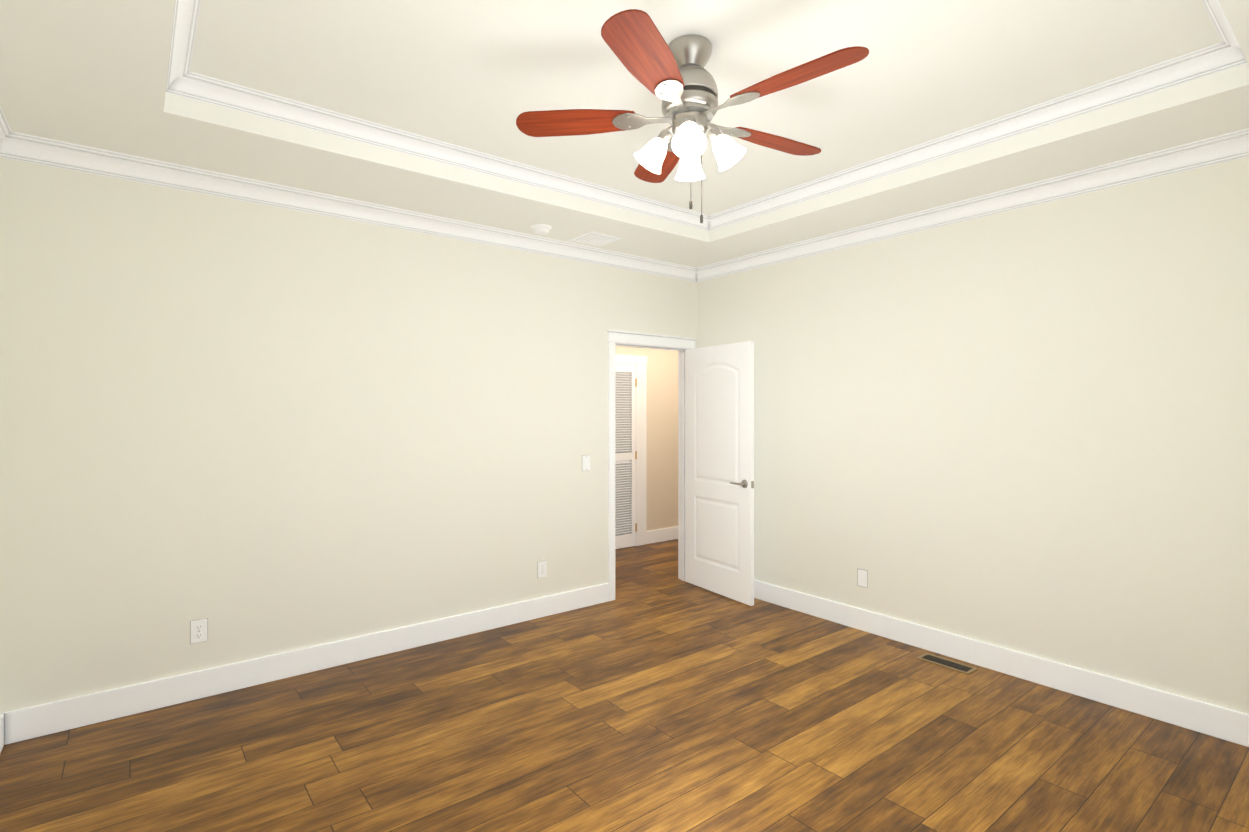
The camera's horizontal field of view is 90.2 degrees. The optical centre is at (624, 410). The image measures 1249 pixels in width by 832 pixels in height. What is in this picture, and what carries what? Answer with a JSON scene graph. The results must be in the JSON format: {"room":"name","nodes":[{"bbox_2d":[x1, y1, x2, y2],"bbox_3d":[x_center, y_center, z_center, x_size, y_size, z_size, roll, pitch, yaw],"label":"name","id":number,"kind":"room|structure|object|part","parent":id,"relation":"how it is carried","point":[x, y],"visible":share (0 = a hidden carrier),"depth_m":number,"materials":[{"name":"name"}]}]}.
{"room":"empty bedroom","nodes":[
{"label":"empty bedroom","id":0,"kind":"room"},
{"bbox_2d":[0,158,695,712],"bbox_3d":[-0.388,-0.025,4.782,6.340,3.050,0.120,0,0,-38],"label":"wall","id":1,"kind":"structure","parent":0,"point":[248,430],"depth_m":3.45,"materials":[{"name":"white paint"}]},
{"bbox_2d":[0,711,11,753],"bbox_3d":[-1.488,1.430,1.110,0.059,0.145,4.280,0,0,-38],"label":"baseboard","id":2,"kind":"structure","parent":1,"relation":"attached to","point":[5,718],"depth_m":2.80,"materials":[{"name":"white wood"}]},
{"bbox_2d":[0,106,15,157],"bbox_3d":[-1.461,-1.187,1.097,0.088,0.100,4.110,0,0,-38],"label":"crown molding","id":3,"kind":"structure","parent":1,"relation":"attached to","point":[7,137],"depth_m":2.77,"materials":[{"name":"white wood"}]},
{"bbox_2d":[190,618,207,643],"bbox_3d":[-2.223,1.151,3.250,0.076,0.120,0.009,0,0,-38],"label":"electrical outlet","id":4,"kind":"object","parent":1,"relation":"attached to","point":[199,631],"visible":1,"depth_m":3.25,"materials":[{"name":"white plastic"}]},
{"bbox_2d":[12,583,608,742],"bbox_3d":[-1.456,1.428,3.852,3.390,0.145,0.016,0,0,-38],"label":"baseboard","id":5,"kind":"structure","parent":1,"relation":"attached to","point":[35,721],"depth_m":3.44,"materials":[{"name":"white wood"}]},
{"bbox_2d":[0,132,695,281],"bbox_3d":[-1.073,-1.190,4.107,4.430,0.100,0.088,0,0,-38],"label":"crown molding","id":6,"kind":"structure","parent":1,"relation":"attached to","point":[22,147],"depth_m":3.52,"materials":[{"name":"white wood"}]},
{"bbox_2d":[537,560,546,577],"bbox_3d":[-0.599,1.155,4.533,0.076,0.120,0.009,0,0,-38],"label":"electrical outlet","id":7,"kind":"object","parent":1,"relation":"attached to","point":[541,569],"visible":1,"depth_m":4.53,"materials":[{"name":"white plastic"}]},
{"bbox_2d":[582,455,589,470],"bbox_3d":[-0.292,0.400,4.774,0.076,0.120,0.012,0,0,-38],"label":"light switch","id":8,"kind":"object","parent":1,"relation":"attached to","point":[585,462],"visible":1,"depth_m":4.77,"materials":[{"name":"white plastic"}]},
{"bbox_2d":[607,329,696,600],"bbox_3d":[0.207,0.429,5.247,0.974,2.140,0.160,0,0,-38],"label":"door frame","id":9,"kind":"structure","parent":1,"relation":"attached to","point":[617,336],"depth_m":5.13,"materials":[{"name":"white wood"}]},
{"bbox_2d":[685,341,753,605],"bbox_3d":[0.762,0.476,5.097,0.143,2.022,0.811,0,0,-32],"label":"door","id":10,"kind":"structure","parent":1,"relation":"in","point":[719,469],"depth_m":5.04,"materials":[{"name":"white wood"}]},
{"bbox_3d":[0.929,0.563,4.832,0.143,0.066,0.185,0,0,-32],"label":"handle","id":11,"kind":"part","parent":10,"relation":"part of","materials":[{"name":"silver metal"}]},
{"bbox_2d":[0,539,1248,831],"bbox_3d":[0.548,1.551,3.598,6.580,0.100,5.960,0,0,-38],"label":"floor","id":12,"kind":"structure","parent":0,"point":[656,695],"depth_m":2.78,"materials":[{"name":"brown wood"}]},
{"bbox_2d":[916,653,977,674],"bbox_3d":[1.912,1.498,3.695,0.125,0.005,0.300,0,0,-38],"label":"floor vent","id":13,"kind":"object","parent":12,"relation":"in","point":[949,664],"visible":1,"depth_m":3.69,"materials":[{"name":"brown metal"}]},
{"bbox_2d":[0,0,1248,267],"bbox_3d":[0.236,-1.369,2.451,4.430,0.260,4.310,0,0,-38],"label":"ceiling","id":14,"kind":"structure","parent":0,"point":[476,74],"depth_m":2.64,"materials":[{"name":"white paint"}]},
{"bbox_2d":[166,0,200,91],"bbox_3d":[-0.988,-1.359,1.477,0.082,0.078,2.640,0,0,-38],"label":"crown molding","id":15,"kind":"structure","parent":14,"relation":"attached to","point":[186,12],"depth_m":2.33,"materials":[{"name":"white wood"}]},
{"bbox_2d":[166,74,713,230],"bbox_3d":[-0.618,-1.360,3.540,3.220,0.078,0.082,0,0,-38],"label":"crown molding","id":16,"kind":"structure","parent":14,"relation":"attached to","point":[211,90],"depth_m":3.19,"materials":[{"name":"white wood"}]},
{"bbox_2d":[531,224,551,234],"bbox_3d":[-0.560,-1.219,4.192,0.136,0.042,0.136,0,0,-38],"label":"smoke detector","id":17,"kind":"object","parent":14,"relation":"attached to","point":[542,229],"visible":1,"depth_m":4.15,"materials":[{"name":"white plastic"}]},
{"bbox_2d":[569,232,621,246],"bbox_3d":[-0.209,-1.233,4.482,0.270,0.014,0.270,0,0,-38],"label":"ceiling vent","id":18,"kind":"object","parent":14,"relation":"in","point":[594,239],"visible":0.98,"depth_m":4.46,"materials":[{"name":"white metal"}]},
{"bbox_2d":[516,9,868,222],"bbox_3d":[0.291,-1.062,2.392,1.284,0.673,1.290,0,0,-38],"label":"fan","id":19,"kind":"object","parent":14,"relation":"hanging from","point":[676,77],"visible":1,"depth_m":2.32,"materials":[{"name":"brown wood"}]},
{"label":"blade","id":20,"kind":"part","parent":19,"relation":"part of","materials":[{"name":"brown wood"}]},
{"bbox_3d":[0.072,-1.129,1.987,0.152,0.006,0.475,-12,-5,23],"label":"blade","id":21,"kind":"part","parent":19,"relation":"part of","materials":[{"name":"brown wood"}]},
{"label":"arm","id":22,"kind":"part","parent":19,"relation":"part of"},
{"bbox_3d":[0.157,-1.130,2.825,0.152,0.006,0.475,11,-2,-12],"label":"blade","id":23,"kind":"part","parent":19,"relation":"part of","materials":[{"name":"brown wood"}]},
{"bbox_3d":[0.211,-1.122,2.568,0.100,0.008,0.240,11,-2,-12],"label":"arm","id":24,"kind":"part","parent":19,"relation":"part of"},
{"bbox_3d":[0.179,-1.122,2.227,0.100,0.008,0.240,-12,-5,23],"label":"arm","id":25,"kind":"part","parent":19,"relation":"part of"},
{"bbox_3d":[0.250,-0.989,2.392,0.346,0.131,0.346,0,0,-38],"label":"lamp shade","id":26,"kind":"part","parent":19,"relation":"part of","materials":[{"name":"white glass"}]},
{"bbox_3d":[0.274,-0.899,2.371,0.092,0.348,0.035,0,0,-38],"label":"cord","id":27,"kind":"part","parent":19,"relation":"part of","materials":[{"name":"silver metal"}]},
{"bbox_3d":[0.405,-1.122,2.484,0.240,0.008,0.100,0,11,-30],"label":"arm","id":28,"kind":"part","parent":19,"relation":"part of"},
{"bbox_3d":[0.385,-1.122,2.273,0.240,0.008,0.100,0,11,42],"label":"arm","id":29,"kind":"part","parent":19,"relation":"part of"},
{"bbox_3d":[0.633,-1.130,2.615,0.475,0.006,0.152,0,11,-30],"label":"blade","id":30,"kind":"part","parent":19,"relation":"part of","materials":[{"name":"brown wood"}]},
{"bbox_3d":[0.580,-1.129,2.098,0.475,0.006,0.152,0,11,42],"label":"blade","id":31,"kind":"part","parent":19,"relation":"part of","materials":[{"name":"brown wood"}]},
{"bbox_2d":[710,48,1229,228],"bbox_3d":[1.474,-1.360,3.423,0.082,0.078,2.640,0,0,-38],"label":"crown molding","id":32,"kind":"structure","parent":14,"relation":"attached to","point":[1194,65],"depth_m":3.00,"materials":[{"name":"white wood"}]},
{"bbox_2d":[1201,0,1247,67],"bbox_3d":[1.092,-1.359,1.376,3.220,0.078,0.082,0,0,-38],"label":"crown molding","id":33,"kind":"structure","parent":14,"relation":"attached to","point":[1226,53],"depth_m":2.35,"materials":[{"name":"white wood"}]},
{"bbox_2d":[615,346,677,548],"bbox_3d":[-0.305,-0.027,6.644,4.140,3.050,0.120,0,0,-38],"label":"wall","id":34,"kind":"structure","parent":0,"point":[662,439],"depth_m":7.14,"materials":[{"name":"beige paint"}]},
{"bbox_2d":[615,363,636,548],"bbox_3d":[-0.117,0.486,6.689,0.630,2.000,0.040,0,0,-38],"label":"hall door","id":35,"kind":"structure","parent":34,"relation":"in","point":[625,454],"depth_m":6.79,"materials":[{"name":"white wood"}]},
{"bbox_2d":[615,354,646,545],"bbox_3d":[-0.123,0.443,6.699,0.952,2.110,0.020,0,0,-38],"label":"door frame","id":36,"kind":"structure","parent":34,"relation":"attached to","point":[640,362],"depth_m":6.92,"materials":[{"name":"white wood"}]},
{"bbox_2d":[647,526,677,543],"bbox_3d":[0.747,1.425,7.387,1.330,0.145,0.020,0,0,-38],"label":"baseboard","id":37,"kind":"structure","parent":34,"relation":"attached to","point":[661,535],"depth_m":7.12,"materials":[{"name":"white wood"}]},
{"bbox_2d":[696,157,1248,713],"bbox_3d":[2.021,-0.025,3.862,0.120,3.050,4.310,0,0,-38],"label":"wall","id":38,"kind":"structure","parent":0,"point":[1026,429],"depth_m":3.46,"materials":[{"name":"white paint"}]},
{"bbox_2d":[857,568,867,587],"bbox_3d":[1.633,1.145,4.264,0.009,0.120,0.076,0,0,-38],"label":"electrical outlet","id":39,"kind":"object","parent":38,"relation":"attached to","point":[862,577],"visible":1,"depth_m":4.26,"materials":[{"name":"white plastic"}]},
{"bbox_2d":[696,128,1248,281],"bbox_3d":[1.946,-1.190,3.789,0.088,0.100,4.110,0,0,-38],"label":"crown molding","id":40,"kind":"structure","parent":38,"relation":"attached to","point":[1231,146],"depth_m":3.48,"materials":[{"name":"white wood"}]},
{"bbox_2d":[754,580,1248,746],"bbox_3d":[1.962,1.428,3.825,0.020,0.145,4.264,0,0,-38],"label":"baseboard","id":41,"kind":"structure","parent":38,"relation":"attached to","point":[1216,721],"depth_m":3.43,"materials":[{"name":"white wood"}]}
]}

